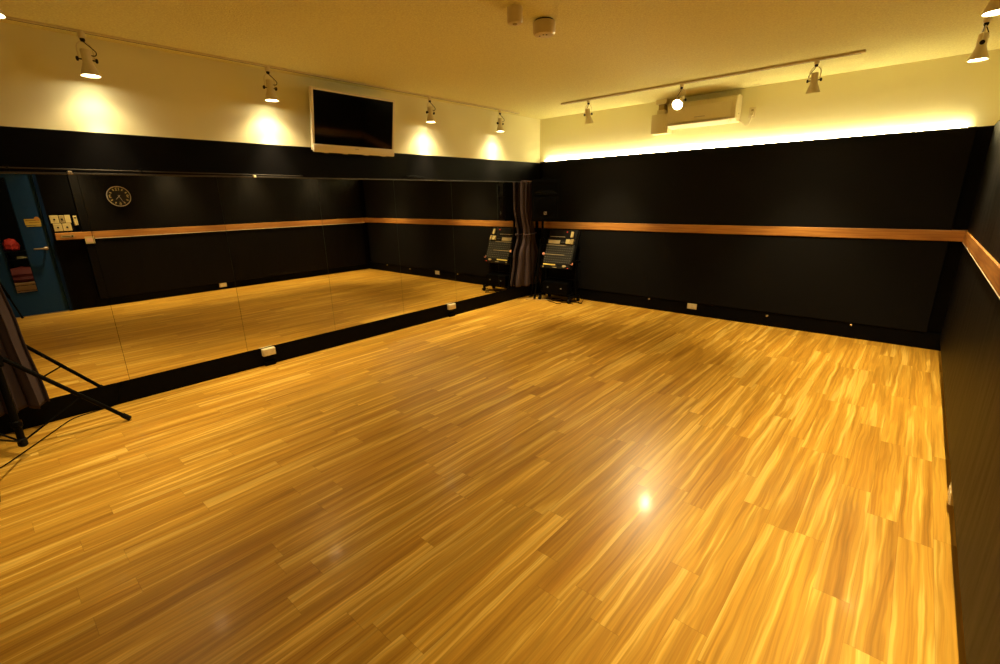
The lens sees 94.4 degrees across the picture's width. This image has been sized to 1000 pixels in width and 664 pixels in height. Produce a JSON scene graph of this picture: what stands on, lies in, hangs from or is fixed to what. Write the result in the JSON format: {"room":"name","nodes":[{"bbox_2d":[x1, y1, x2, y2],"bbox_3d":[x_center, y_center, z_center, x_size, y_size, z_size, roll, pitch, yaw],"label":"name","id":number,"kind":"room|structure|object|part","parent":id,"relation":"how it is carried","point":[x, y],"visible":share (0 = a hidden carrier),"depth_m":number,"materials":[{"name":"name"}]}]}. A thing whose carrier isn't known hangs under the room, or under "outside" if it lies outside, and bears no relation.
{"room":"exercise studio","nodes":[
{"label":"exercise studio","id":0,"kind":"room"},
{"bbox_2d":[0,22,539,378],"bbox_3d":[-1.855,-1.123,4.724,0.094,2.650,7.609,13,21,40],"label":"wall","id":1,"kind":"structure","parent":0,"point":[149,109],"depth_m":3.75,"materials":[{"name":"white paint"}]},
{"bbox_2d":[0,173,129,398],"bbox_3d":[-3.295,-0.269,3.186,0.006,1.564,0.900,13,21,40],"label":"wall mirror","id":2,"kind":"object","parent":1,"relation":"attached to","point":[52,281],"visible":1,"depth_m":3.31,"materials":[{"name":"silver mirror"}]},
{"bbox_2d":[0,165,301,176],"bbox_3d":[-2.753,-1.223,3.535,0.048,0.052,2.560,13,21,40],"label":"rail","id":3,"kind":"object","parent":1,"relation":"attached to","point":[6,167],"visible":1,"depth_m":3.50,"materials":[{"name":"grey metal"}]},
{"bbox_2d":[0,285,49,416],"bbox_3d":[-3.442,-0.179,2.861,0.191,1.594,0.647,13,21,40],"label":"curtain","id":4,"kind":"object","parent":3,"relation":"hanging from","point":[26,390],"visible":0.84,"depth_m":3.16,"materials":[{"name":"fabric"}]},
{"bbox_2d":[77,175,247,378],"bbox_3d":[-2.699,-0.468,3.832,0.006,1.564,0.899,13,21,40],"label":"wall mirror","id":5,"kind":"object","parent":1,"relation":"attached to","point":[161,242],"visible":1,"depth_m":3.78,"materials":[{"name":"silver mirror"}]},
{"bbox_2d":[0,171,519,181],"bbox_3d":[-1.526,-1.624,4.888,0.020,0.024,6.280,13,21,40],"label":"channel","id":6,"kind":"object","parent":1,"relation":"attached to","point":[68,172],"visible":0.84,"depth_m":3.89,"materials":[{"name":"grey metal"}]},
{"bbox_2d":[405,176,504,180],"bbox_3d":[-0.498,-1.984,5.983,0.024,0.041,1.811,13,21,40],"label":"cord","id":7,"kind":"object","parent":6,"relation":"on","point":[421,177],"visible":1,"depth_m":5.71,"materials":[{"name":"black plastic"}]},
{"bbox_2d":[261,346,275,365],"bbox_3d":[-2.243,0.238,4.504,0.051,0.173,0.120,13,21,40],"label":"outlet box","id":8,"kind":"object","parent":1,"relation":"attached to","point":[268,351],"visible":1,"depth_m":4.49,"materials":[{"name":"beige plastic"}]},
{"bbox_2d":[0,282,537,435],"bbox_3d":[-1.792,0.073,5.034,0.009,0.178,7.409,13,21,40],"label":"baseboard","id":9,"kind":"structure","parent":1,"relation":"attached to","point":[157,383],"depth_m":4.25,"materials":[{"name":"black paint"}]},
{"bbox_2d":[216,177,334,350],"bbox_3d":[-2.101,-0.667,4.479,0.006,1.564,0.903,13,21,40],"label":"wall mirror","id":10,"kind":"object","parent":1,"relation":"attached to","point":[274,228],"visible":1,"depth_m":4.44,"materials":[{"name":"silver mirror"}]},
{"bbox_2d":[309,86,394,156],"bbox_3d":[-1.482,-2.080,4.662,0.218,0.558,0.924,13,21,40],"label":"television","id":11,"kind":"object","parent":1,"relation":"attached to","point":[340,122],"visible":1,"depth_m":4.58,"materials":[{"name":"beige"}]},
{"bbox_2d":[317,179,403,330],"bbox_3d":[-1.498,-0.868,5.132,0.006,1.564,0.915,13,21,40],"label":"wall mirror","id":12,"kind":"object","parent":1,"relation":"attached to","point":[359,223],"visible":1,"depth_m":5.09,"materials":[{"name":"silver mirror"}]},
{"bbox_2d":[393,180,455,313],"bbox_3d":[-0.902,-1.067,5.776,0.006,1.564,0.881,13,21,40],"label":"wall mirror","id":13,"kind":"object","parent":1,"relation":"attached to","point":[424,219],"visible":1,"depth_m":5.74,"materials":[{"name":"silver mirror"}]},
{"bbox_2d":[447,303,455,316],"bbox_3d":[-0.648,-0.294,6.231,0.051,0.173,0.120,13,21,40],"label":"outlet box","id":14,"kind":"object","parent":1,"relation":"attached to","point":[451,306],"visible":1,"depth_m":6.21,"materials":[{"name":"beige plastic"}]},
{"bbox_2d":[451,181,498,301],"bbox_3d":[-0.320,-1.261,6.407,0.006,1.564,0.876,13,21,40],"label":"wall mirror","id":15,"kind":"object","parent":1,"relation":"attached to","point":[474,204],"visible":1,"depth_m":6.38,"materials":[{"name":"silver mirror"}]},
{"bbox_2d":[497,182,534,290],"bbox_3d":[0.267,-1.457,7.042,0.006,1.564,0.892,13,21,40],"label":"wall mirror","id":16,"kind":"object","parent":1,"relation":"attached to","point":[510,227],"visible":0.71,"depth_m":6.88,"materials":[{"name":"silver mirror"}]},
{"bbox_2d":[515,180,540,286],"bbox_3d":[0.492,-1.514,7.162,0.114,1.578,0.717,12,21,38],"label":"curtain","id":17,"kind":"object","parent":1,"relation":"hanging from","point":[528,252],"visible":0.93,"depth_m":7.10,"materials":[{"name":"fabric"}]},
{"bbox_2d":[0,293,965,663],"bbox_3d":[0.022,0.626,3.494,5.075,0.100,7.559,13,21,40],"label":"floor","id":18,"kind":"structure","parent":0,"point":[523,480],"depth_m":2.37,"materials":[{"name":"brown wood"}]},
{"bbox_2d":[0,383,122,467],"bbox_3d":[-3.100,0.644,3.165,0.183,0.171,1.138,-1,16,1],"label":"cable","id":19,"kind":"object","parent":18,"relation":"on","point":[122,383],"visible":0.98,"depth_m":3.31,"materials":[{"name":"black plastic"}]},
{"bbox_2d":[0,353,131,501],"bbox_3d":[-2.913,0.068,2.744,0.988,1.498,0.977,13,21,40],"label":"speaker stand","id":20,"kind":"object","parent":18,"relation":"on","point":[16,423],"visible":1,"depth_m":2.88,"materials":[{"name":"black metal"}]},
{"bbox_3d":[-2.872,0.390,3.089,0.027,0.634,0.539,7,18,27],"label":"leg","id":21,"kind":"part","parent":20,"relation":"part of","materials":[{"name":"black metal"}]},
{"bbox_2d":[530,221,545,298],"bbox_3d":[0.615,-1.114,7.149,0.301,1.167,0.239,-7,17,-18],"label":"speaker stand","id":22,"kind":"object","parent":18,"relation":"on","point":[542,240],"visible":0.81,"depth_m":7.13,"materials":[{"name":"black metal"}]},
{"bbox_3d":[0.560,-0.995,7.219,0.176,0.841,0.026,5,17,20],"label":"leg","id":23,"kind":"part","parent":22,"relation":"part of","materials":[{"name":"black metal"}]},
{"bbox_3d":[0.584,-0.964,7.110,0.026,0.841,0.181,14,22,42],"label":"leg","id":24,"kind":"part","parent":22,"relation":"part of","materials":[{"name":"black metal"}]},
{"bbox_2d":[532,177,558,221],"bbox_3d":[0.670,-1.952,6.820,0.395,0.619,0.274,1,16,6],"label":"loudspeaker","id":25,"kind":"object","parent":22,"relation":"on","point":[545,192],"visible":1,"depth_m":6.70,"materials":[{"name":"black plastic"}]},
{"bbox_2d":[533,196,557,219],"bbox_3d":[0.660,-1.809,6.740,0.350,0.330,0.015,1,16,6],"label":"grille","id":26,"kind":"object","parent":25,"relation":"attached to","point":[544,207],"depth_m":6.73,"materials":[{"name":"black"}]},
{"bbox_2d":[538,230,580,303],"bbox_3d":[0.892,-0.990,6.963,0.576,1.044,0.316,13,21,40],"label":"stand","id":27,"kind":"object","parent":18,"relation":"on","point":[549,273],"visible":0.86,"depth_m":6.97,"materials":[{"name":"black metal"}]},
{"bbox_3d":[0.705,-1.276,7.083,0.028,0.555,0.242,13,21,40],"label":"slanted rail","id":28,"kind":"part","parent":27,"relation":"part of","materials":[{"name":"black metal"}]},
{"bbox_2d":[542,280,571,294],"bbox_3d":[0.861,-0.676,7.011,0.440,0.175,0.161,13,21,40],"label":"amplifier","id":29,"kind":"object","parent":27,"relation":"on","point":[548,286],"visible":1,"depth_m":6.94,"materials":[{"name":"black plastic"}]},
{"bbox_2d":[543,253,572,264],"bbox_3d":[0.870,-1.084,6.912,0.490,0.149,0.111,13,21,40],"label":"mixer","id":30,"kind":"object","parent":27,"relation":"in","point":[548,258],"visible":0.99,"depth_m":6.88,"materials":[{"name":"grey metal"}]},
{"bbox_2d":[542,292,573,296],"bbox_3d":[0.908,-0.598,7.087,0.494,0.016,0.220,13,21,40],"label":"shelf","id":31,"kind":"object","parent":27,"relation":"attached to","point":[543,293],"depth_m":6.97,"materials":[{"name":"black metal"}]},
{"bbox_2d":[545,244,574,255],"bbox_3d":[0.901,-1.224,6.912,0.490,0.151,0.112,13,21,40],"label":"mixer","id":32,"kind":"object","parent":27,"relation":"in","point":[551,248],"visible":1,"depth_m":6.88,"materials":[{"name":"grey metal"}]},
{"bbox_2d":[547,239,575,245],"bbox_3d":[0.928,-1.332,6.915,0.490,0.085,0.080,13,21,40],"label":"deck","id":33,"kind":"object","parent":27,"relation":"in","point":[555,242],"visible":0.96,"depth_m":6.91,"materials":[{"name":"black"}]},
{"bbox_3d":[0.934,-0.952,7.023,0.498,0.265,0.010,13,21,40],"label":"panel","id":34,"kind":"part","parent":27,"relation":"part of","materials":[{"name":"black plastic"}]},
{"bbox_2d":[549,229,578,240],"bbox_3d":[0.955,-1.446,6.917,0.490,0.161,0.106,13,21,40],"label":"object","id":35,"kind":"object","parent":27,"relation":"in","point":[555,234],"visible":0.95,"depth_m":6.90,"materials":[{"name":"black plastic"}]},
{"bbox_3d":[1.102,-1.186,6.744,0.028,0.555,0.242,13,21,40],"label":"slanted rail","id":36,"kind":"part","parent":27,"relation":"part of","materials":[{"name":"black metal"}]},
{"bbox_2d":[550,298,581,303],"bbox_3d":[0.995,-0.473,7.003,0.572,0.022,0.170,13,21,40],"label":"cable","id":37,"kind":"object","parent":18,"relation":"on","point":[552,298],"visible":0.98,"depth_m":7.01,"materials":[{"name":"black plastic"}]},
{"bbox_2d":[0,0,999,118],"bbox_3d":[0.007,-2.016,2.729,5.135,0.100,7.609,13,21,40],"label":"ceiling","id":38,"kind":"structure","parent":0,"point":[467,51],"depth_m":3.42,"materials":[{"name":"white paint"}]},
{"bbox_2d":[5,16,519,113],"bbox_3d":[-1.927,-2.290,4.020,0.026,0.015,6.620,13,21,40],"label":"track","id":39,"kind":"object","parent":38,"relation":"attached to","point":[7,17],"visible":1,"depth_m":3.66,"materials":[{"name":"beige metal"}]},
{"bbox_2d":[75,30,101,77],"bbox_3d":[-2.792,-1.874,3.119,0.112,0.271,0.116,13,21,40],"label":"track spotlight","id":40,"kind":"object","parent":39,"relation":"hanging from","point":[88,69],"visible":1,"depth_m":3.11,"materials":[{"name":"white metal"}]},
{"bbox_2d":[263,65,278,101],"bbox_3d":[-1.988,-2.142,3.989,0.112,0.271,0.116,13,21,40],"label":"track spotlight","id":41,"kind":"object","parent":39,"relation":"hanging from","point":[270,96],"visible":1,"depth_m":3.98,"materials":[{"name":"white metal"}]},
{"bbox_2d":[426,96,435,122],"bbox_3d":[-0.796,-2.539,5.279,0.112,0.271,0.116,13,21,40],"label":"track spotlight","id":42,"kind":"object","parent":39,"relation":"hanging from","point":[430,118],"visible":1,"depth_m":5.27,"materials":[{"name":"white metal"}]},
{"bbox_2d":[496,109,503,131],"bbox_3d":[0.001,-2.805,6.142,0.112,0.271,0.116,13,21,40],"label":"track spotlight","id":43,"kind":"object","parent":39,"relation":"hanging from","point":[500,127],"visible":1,"depth_m":6.13,"materials":[{"name":"white metal"}]},
{"bbox_2d":[507,4,522,25],"bbox_3d":[0.092,-1.956,2.865,0.096,0.094,0.096,13,21,40],"label":"ceiling sensor","id":44,"kind":"object","parent":38,"relation":"attached to","point":[514,11],"visible":1,"depth_m":2.83,"materials":[{"name":"beige plastic"}]},
{"bbox_2d":[533,17,555,37],"bbox_3d":[0.294,-2.025,3.083,0.150,0.090,0.150,13,21,40],"label":"smoke detector","id":45,"kind":"object","parent":38,"relation":"attached to","point":[543,27],"visible":1,"depth_m":3.03,"materials":[{"name":"beige plastic"}]},
{"bbox_2d":[561,49,865,104],"bbox_3d":[1.911,-2.599,4.831,3.040,0.021,0.036,13,21,40],"label":"track","id":46,"kind":"object","parent":38,"relation":"attached to","point":[860,51],"visible":1,"depth_m":4.53,"materials":[{"name":"beige metal"}]},
{"bbox_2d":[584,99,593,123],"bbox_3d":[1.080,-2.667,5.605,0.116,0.282,0.119,13,21,40],"label":"track spotlight","id":47,"kind":"object","parent":46,"relation":"hanging from","point":[588,120],"visible":1,"depth_m":5.59,"materials":[{"name":"white metal"}]},
{"bbox_2d":[672,83,686,109],"bbox_3d":[1.891,-2.472,4.856,0.116,0.272,0.181,13,21,40],"label":"track spotlight","id":48,"kind":"object","parent":46,"relation":"hanging from","point":[677,104],"visible":1,"depth_m":4.85,"materials":[{"name":"white metal"}]},
{"bbox_3d":[1.859,-2.383,4.844,0.097,0.097,0.008,13,53,40],"label":"lamp glass","id":49,"kind":"part","parent":48,"relation":"part of","materials":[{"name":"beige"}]},
{"bbox_2d":[806,59,821,93],"bbox_3d":[2.810,-2.275,4.126,0.116,0.279,0.110,13,21,40],"label":"track spotlight","id":50,"kind":"object","parent":46,"relation":"hanging from","point":[813,87],"visible":1,"depth_m":4.11,"materials":[{"name":"white metal"}]},
{"bbox_2d":[540,49,999,333],"bbox_3d":[2.554,-1.515,5.771,5.041,2.650,0.100,13,21,40],"label":"wall","id":51,"kind":"structure","parent":0,"point":[949,91],"depth_m":4.62,"materials":[{"name":"white paint"}]},
{"bbox_2d":[651,98,671,135],"bbox_3d":[2.014,-2.667,5.740,0.218,0.400,0.150,13,21,40],"label":"duct cover","id":52,"kind":"object","parent":51,"relation":"attached to","point":[659,121],"visible":0.93,"depth_m":5.71,"materials":[{"name":"beige plastic"}]},
{"bbox_2d":[687,303,696,309],"bbox_3d":[2.504,-0.335,6.038,0.120,0.072,0.012,13,21,40],"label":"wall outlet","id":53,"kind":"object","parent":51,"relation":"attached to","point":[689,305],"visible":1,"depth_m":6.04,"materials":[{"name":"beige plastic"}]},
{"bbox_2d":[667,94,753,129],"bbox_3d":[2.417,-2.527,5.356,0.906,0.322,0.229,13,21,40],"label":"air conditioner","id":54,"kind":"object","parent":51,"relation":"attached to","point":[727,109],"visible":1,"depth_m":5.28,"materials":[{"name":"beige plastic"}]},
{"bbox_3d":[2.288,-2.529,5.335,0.700,0.160,0.012,13,21,40],"label":"panel","id":55,"kind":"part","parent":54,"relation":"part of","materials":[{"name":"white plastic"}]},
{"bbox_3d":[2.671,-2.498,5.165,0.007,0.210,0.140,13,21,40],"label":"panel","id":56,"kind":"part","parent":54,"relation":"part of","materials":[{"name":"beige plastic"}]},
{"bbox_2d":[538,283,940,350],"bbox_3d":[2.492,-0.312,6.097,4.919,0.160,0.046,13,21,40],"label":"baseboard","id":57,"kind":"structure","parent":51,"relation":"attached to","point":[927,340],"depth_m":5.41,"materials":[{"name":"black paint"}]},
{"bbox_2d":[748,107,755,117],"bbox_3d":[2.816,-2.449,5.165,0.070,0.110,0.009,13,21,40],"label":"power socket","id":58,"kind":"object","parent":51,"relation":"attached to","point":[751,109],"visible":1,"depth_m":5.16,"materials":[{"name":"white plastic"}]},
{"bbox_2d":[538,222,967,241],"bbox_3d":[2.469,-1.293,5.798,4.903,0.100,0.072,13,21,40],"label":"trim","id":59,"kind":"structure","parent":51,"relation":"attached to","point":[868,233],"depth_m":5.18,"materials":[{"name":"brown wood"}]},
{"bbox_2d":[545,125,967,160],"bbox_3d":[2.410,-2.212,5.565,4.600,0.018,0.018,13,21,40],"label":"light","id":60,"kind":"object","parent":51,"relation":"attached to","point":[964,125],"visible":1,"depth_m":5.02,"materials":[{"name":"beige"}]},
{"bbox_2d":[543,126,976,332],"bbox_3d":[2.448,-1.300,5.824,4.695,1.880,0.058,13,21,40],"label":"wall panel","id":61,"kind":"object","parent":51,"relation":"attached to","point":[915,179],"depth_m":5.18,"materials":[{"name":"paint"}]},
{"bbox_3d":[1.913,-0.269,1.506,0.080,2.650,7.409,13,21,40],"label":"wall","id":62,"kind":"structure","parent":0,"visible":0},
{"bbox_2d":[948,483,952,505],"bbox_3d":[2.232,0.797,2.274,0.038,0.072,0.120,13,21,40],"label":"wall outlet","id":63,"kind":"object","parent":62,"relation":"attached to","point":[950,496],"visible":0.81,"depth_m":2.25,"materials":[{"name":"beige plastic"}]},
{"bbox_2d":[940,120,999,663],"bbox_3d":[2.642,-0.307,2.451,0.050,1.920,4.814,13,21,40],"label":"wall panel","id":64,"kind":"object","parent":62,"relation":"attached to","point":[970,335],"depth_m":2.07,"materials":[{"name":"paint"}]},
{"bbox_2d":[962,231,999,299],"bbox_3d":[2.696,-0.348,2.513,0.062,0.100,4.752,13,21,40],"label":"trim","id":65,"kind":"structure","parent":62,"relation":"attached to","point":[987,263],"depth_m":2.70,"materials":[{"name":"brown wood"}]},
{"bbox_3d":[1.929,-1.681,1.643,0.026,0.015,5.050,13,21,40],"label":"track","id":66,"kind":"object","parent":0,"visible":0},
{"bbox_2d":[967,16,991,62],"bbox_3d":[3.305,-2.012,3.166,0.112,0.271,0.116,13,21,40],"label":"track spotlight","id":67,"kind":"object","parent":66,"relation":"hanging from","point":[980,53],"visible":0.98,"depth_m":3.16,"materials":[{"name":"white metal"}]},
{"bbox_2d":[981,0,999,16],"bbox_3d":[2.511,-1.747,2.307,0.112,0.271,0.116,13,21,40],"label":"track spotlight","id":68,"kind":"object","parent":66,"relation":"hanging from","point":[992,8],"visible":1,"depth_m":2.34,"materials":[{"name":"white metal"}]},
{"bbox_3d":[2.514,-1.629,2.341,0.097,0.008,0.097,13,21,40],"label":"lamp glass","id":69,"kind":"part","parent":68,"relation":"part of","materials":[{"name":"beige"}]},
{"bbox_3d":[-1.623,-1.547,1.441,3.700,0.021,0.036,13,21,40],"label":"track","id":70,"kind":"object","parent":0,"visible":0},
{"bbox_2d":[0,8,5,18],"bbox_3d":[-2.339,-1.582,2.078,0.116,0.271,0.112,13,21,40],"label":"track spotlight","id":71,"kind":"object","parent":70,"relation":"hanging from","point":[2,15],"visible":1,"depth_m":2.14,"materials":[{"name":"white metal"}]}
]}

